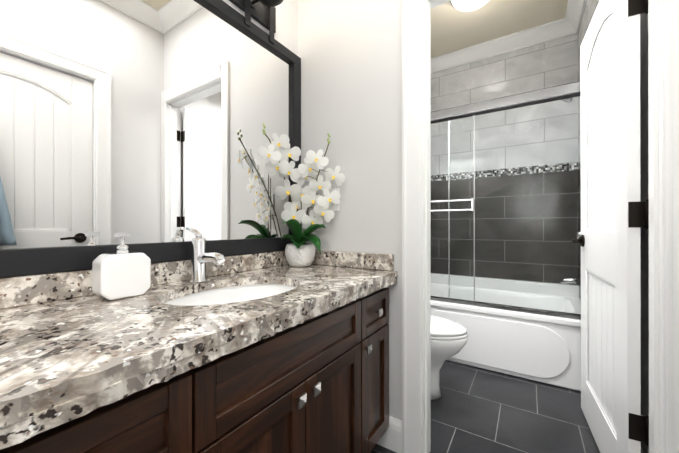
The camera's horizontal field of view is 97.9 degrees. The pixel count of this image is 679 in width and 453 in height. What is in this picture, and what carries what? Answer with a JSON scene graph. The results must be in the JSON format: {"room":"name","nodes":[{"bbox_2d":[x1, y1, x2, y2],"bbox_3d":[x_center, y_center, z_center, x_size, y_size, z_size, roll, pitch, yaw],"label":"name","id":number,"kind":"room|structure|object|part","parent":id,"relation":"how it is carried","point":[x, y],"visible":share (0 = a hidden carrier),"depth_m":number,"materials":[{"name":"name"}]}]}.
{"room":"bathroom","nodes":[
{"label":"bathroom","id":0,"kind":"room"},
{"bbox_2d":[223,0,244,16],"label":"wall","id":1,"kind":"structure","parent":0,"point":[228,2],"depth_m":1.33,"materials":[{"name":"white paint"}]},
{"bbox_2d":[0,0,300,277],"bbox_3d":[-0.875,-0.413,0.671,0.033,1.076,2.390,0,0,33],"label":"mirror","id":2,"kind":"object","parent":1,"relation":"attached to","point":[142,121],"visible":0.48,"depth_m":0.99,"materials":[{"name":"clear glass"}]},
{"bbox_2d":[229,0,282,43],"bbox_3d":[-0.532,-1.028,1.046,0.207,0.223,1.020,0,0,33],"label":"sconce","id":3,"kind":"object","parent":1,"relation":"attached to","point":[262,13],"visible":1,"depth_m":1.42,"materials":[{"name":"grey metal"}]},
{"bbox_2d":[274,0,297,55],"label":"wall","id":4,"kind":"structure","parent":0,"point":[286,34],"depth_m":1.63,"materials":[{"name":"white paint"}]},
{"bbox_2d":[298,0,401,419],"bbox_3d":[0.424,-0.348,1.340,1.500,2.767,0.120,0,0,33],"label":"wall","id":5,"kind":"structure","parent":0,"point":[350,53],"depth_m":1.47,"materials":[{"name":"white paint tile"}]},
{"bbox_2d":[0,251,287,306],"bbox_3d":[-0.888,0.165,0.653,0.028,0.075,2.448,0,0,33],"label":"backsplash","id":6,"kind":"structure","parent":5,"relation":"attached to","point":[15,291],"depth_m":0.84,"materials":[{"name":"grey stone"}]},
{"bbox_2d":[328,188,338,210],"bbox_3d":[-0.033,-0.140,1.556,0.072,0.118,0.008,0,0,33],"label":"outlet","id":7,"kind":"object","parent":5,"relation":"attached to","point":[333,207],"visible":0.29,"depth_m":1.55,"materials":[{"name":"white plastic"}]},
{"bbox_2d":[312,251,393,270],"bbox_3d":[0.012,0.166,1.513,0.559,0.075,0.030,0,0,33],"label":"backsplash","id":8,"kind":"structure","parent":5,"relation":"attached to","point":[378,261],"depth_m":1.45,"materials":[{"name":"grey stone"}]},
{"bbox_2d":[386,416,401,435],"bbox_3d":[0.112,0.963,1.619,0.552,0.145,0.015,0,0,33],"label":"baseboard","id":9,"kind":"structure","parent":5,"relation":"attached to","point":[395,425],"depth_m":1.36,"materials":[{"name":"white wood"}]},
{"bbox_2d":[402,0,678,452],"bbox_3d":[0.652,-0.046,1.110,0.867,2.162,0.021,0,0,33],"label":"door frame","id":10,"kind":"structure","parent":5,"relation":"attached to","point":[411,226],"depth_m":1.07,"materials":[{"name":"white wood"}]},
{"bbox_2d":[422,0,664,452],"bbox_3d":[0.711,-0.010,1.156,0.777,2.092,0.120,0,0,33],"label":"trim","id":11,"kind":"structure","parent":5,"relation":"attached to","point":[656,138],"depth_m":0.90,"materials":[{"name":"white wood"}]},
{"bbox_2d":[370,360,599,452],"bbox_3d":[0.168,1.085,0.939,1.740,0.100,4.810,0,0,33],"label":"floor","id":12,"kind":"structure","parent":0,"point":[476,410],"depth_m":1.61,"materials":[{"name":"tile"}]},
{"bbox_2d":[0,275,397,452],"bbox_3d":[-0.650,0.632,0.489,0.603,0.801,2.468,0,0,33],"label":"bathroom vanity","id":13,"kind":"object","parent":12,"relation":"on","point":[201,351],"depth_m":0.69,"materials":[{"name":"brown wood"}]},
{"bbox_2d":[0,263,397,414],"bbox_3d":[-0.650,0.218,0.489,0.606,0.030,2.468,0,0,33],"label":"countertop","id":14,"kind":"structure","parent":13,"relation":"on","point":[61,346],"depth_m":0.61,"materials":[{"name":"grey stone"}]},
{"bbox_2d":[92,232,150,299],"bbox_3d":[-0.626,0.110,0.855,0.074,0.185,0.124,0,0,33],"label":"soap dispenser","id":15,"kind":"object","parent":14,"relation":"on","point":[123,272],"visible":1,"depth_m":0.83,"materials":[{"name":"white ceramic"}]},
{"bbox_2d":[184,227,227,282],"bbox_3d":[-0.485,0.101,1.073,0.202,0.203,0.062,0,0,33],"label":"faucet","id":16,"kind":"object","parent":14,"relation":"on","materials":[{"name":"silver metal"}]},
{"bbox_2d":[160,279,299,310],"bbox_3d":[-0.336,0.300,0.978,0.368,0.157,0.482,0,0,33],"label":"sink","id":17,"kind":"object","parent":14,"relation":"in","point":[205,297],"depth_m":1.14,"materials":[{"name":"white ceramic"}]},
{"bbox_2d":[257,123,344,266],"bbox_3d":[-0.171,-0.135,1.415,0.322,0.676,0.339,0,0,33],"label":"orchid","id":18,"kind":"object","parent":14,"relation":"on","point":[299,252],"visible":1,"depth_m":1.47,"materials":[{"name":"white plant"}]},
{"bbox_3d":[-0.202,0.146,1.521,0.156,0.114,0.156,0,0,33],"label":"pot","id":19,"kind":"part","parent":18,"relation":"part of","materials":[{"name":"white ceramic"}]},
{"bbox_2d":[431,315,467,399],"bbox_3d":[0.417,0.640,1.926,0.779,0.788,0.416,0,0,33],"label":"toilet","id":20,"kind":"object","parent":12,"relation":"on","point":[449,338],"visible":0.31,"depth_m":1.70,"materials":[{"name":"white ceramic"}]},
{"bbox_3d":[0.509,0.614,1.867,0.560,0.050,0.372,0,0,33],"label":"seat","id":21,"kind":"part","parent":20,"relation":"part of","materials":[{"name":"white ceramic"}]},
{"bbox_2d":[431,81,580,391],"bbox_3d":[1.178,0.064,2.515,1.437,1.943,0.824,0,0,33],"label":"bathtub","id":22,"kind":"object","parent":12,"relation":"on","point":[505,230],"visible":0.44,"depth_m":2.07,"materials":[{"name":"white plastic"}]},
{"bbox_3d":[0.926,0.827,2.208,1.264,0.350,0.011,0,0,33],"label":"apron panel","id":23,"kind":"part","parent":22,"relation":"part of","materials":[{"name":"white ceramic"}]},
{"bbox_2d":[430,0,567,57],"bbox_3d":[0.168,-1.782,0.942,1.740,0.100,4.810,0,0,33],"label":"ceiling","id":24,"kind":"structure","parent":0,"point":[452,29],"depth_m":2.48,"materials":[{"name":"beige paint"}]},
{"bbox_2d":[449,0,488,10],"bbox_3d":[0.975,-1.677,2.165,0.330,0.105,0.330,0,0,33],"label":"light","id":25,"kind":"object","parent":24,"relation":"attached to","point":[465,5],"visible":0.98,"depth_m":2.19,"materials":[{"name":"white glass"}]},
{"bbox_2d":[431,18,563,73],"bbox_3d":[1.384,-1.673,2.812,1.230,0.112,0.093,0,0,33],"label":"crown molding","id":26,"kind":"structure","parent":24,"relation":"attached to","point":[553,30],"depth_m":2.74,"materials":[{"name":"white"}]},
{"bbox_2d":[640,13,648,452],"bbox_3d":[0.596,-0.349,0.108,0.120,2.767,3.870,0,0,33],"label":"door frame","id":27,"kind":"structure","parent":0,"point":[644,186],"depth_m":1.17,"materials":[{"name":"white paint"}]},
{"bbox_2d":[563,0,585,36],"bbox_3d":[1.503,-1.674,1.756,0.131,0.112,1.742,0,0,33],"label":"crown molding","id":28,"kind":"structure","parent":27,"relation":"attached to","point":[569,24],"depth_m":2.35,"materials":[{"name":"white"}]},
{"bbox_2d":[570,0,648,452],"bbox_3d":[1.194,0.000,1.361,0.159,2.056,0.738,0,0,33],"label":"door","id":29,"kind":"structure","parent":27,"relation":"in","point":[614,214],"depth_m":1.22,"materials":[{"name":"painted wood"},{"name":"oil bronze"}]},
{"bbox_3d":[1.849,-0.347,2.090,0.150,2.767,0.820,0,0,33],"label":"wall","id":30,"kind":"structure","parent":0,"visible":0},
{"bbox_2d":[578,0,597,80],"bbox_3d":[1.782,-1.135,2.133,0.008,1.189,0.820,0,0,33],"label":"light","id":31,"kind":"object","parent":30,"relation":"attached to","point":[590,7],"depth_m":2.14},
{"bbox_3d":[1.497,-0.346,2.874,1.590,2.767,0.120,0,0,33],"label":"wall","id":32,"kind":"structure","parent":0,"visible":0},
{"bbox_2d":[431,33,577,111],"bbox_3d":[1.399,-1.134,2.861,1.424,1.189,0.008,0,0,33],"label":"wall tile","id":33,"kind":"object","parent":32,"relation":"attached to","point":[552,63],"depth_m":2.75,"materials":[{"name":"grey tile"}]}
]}

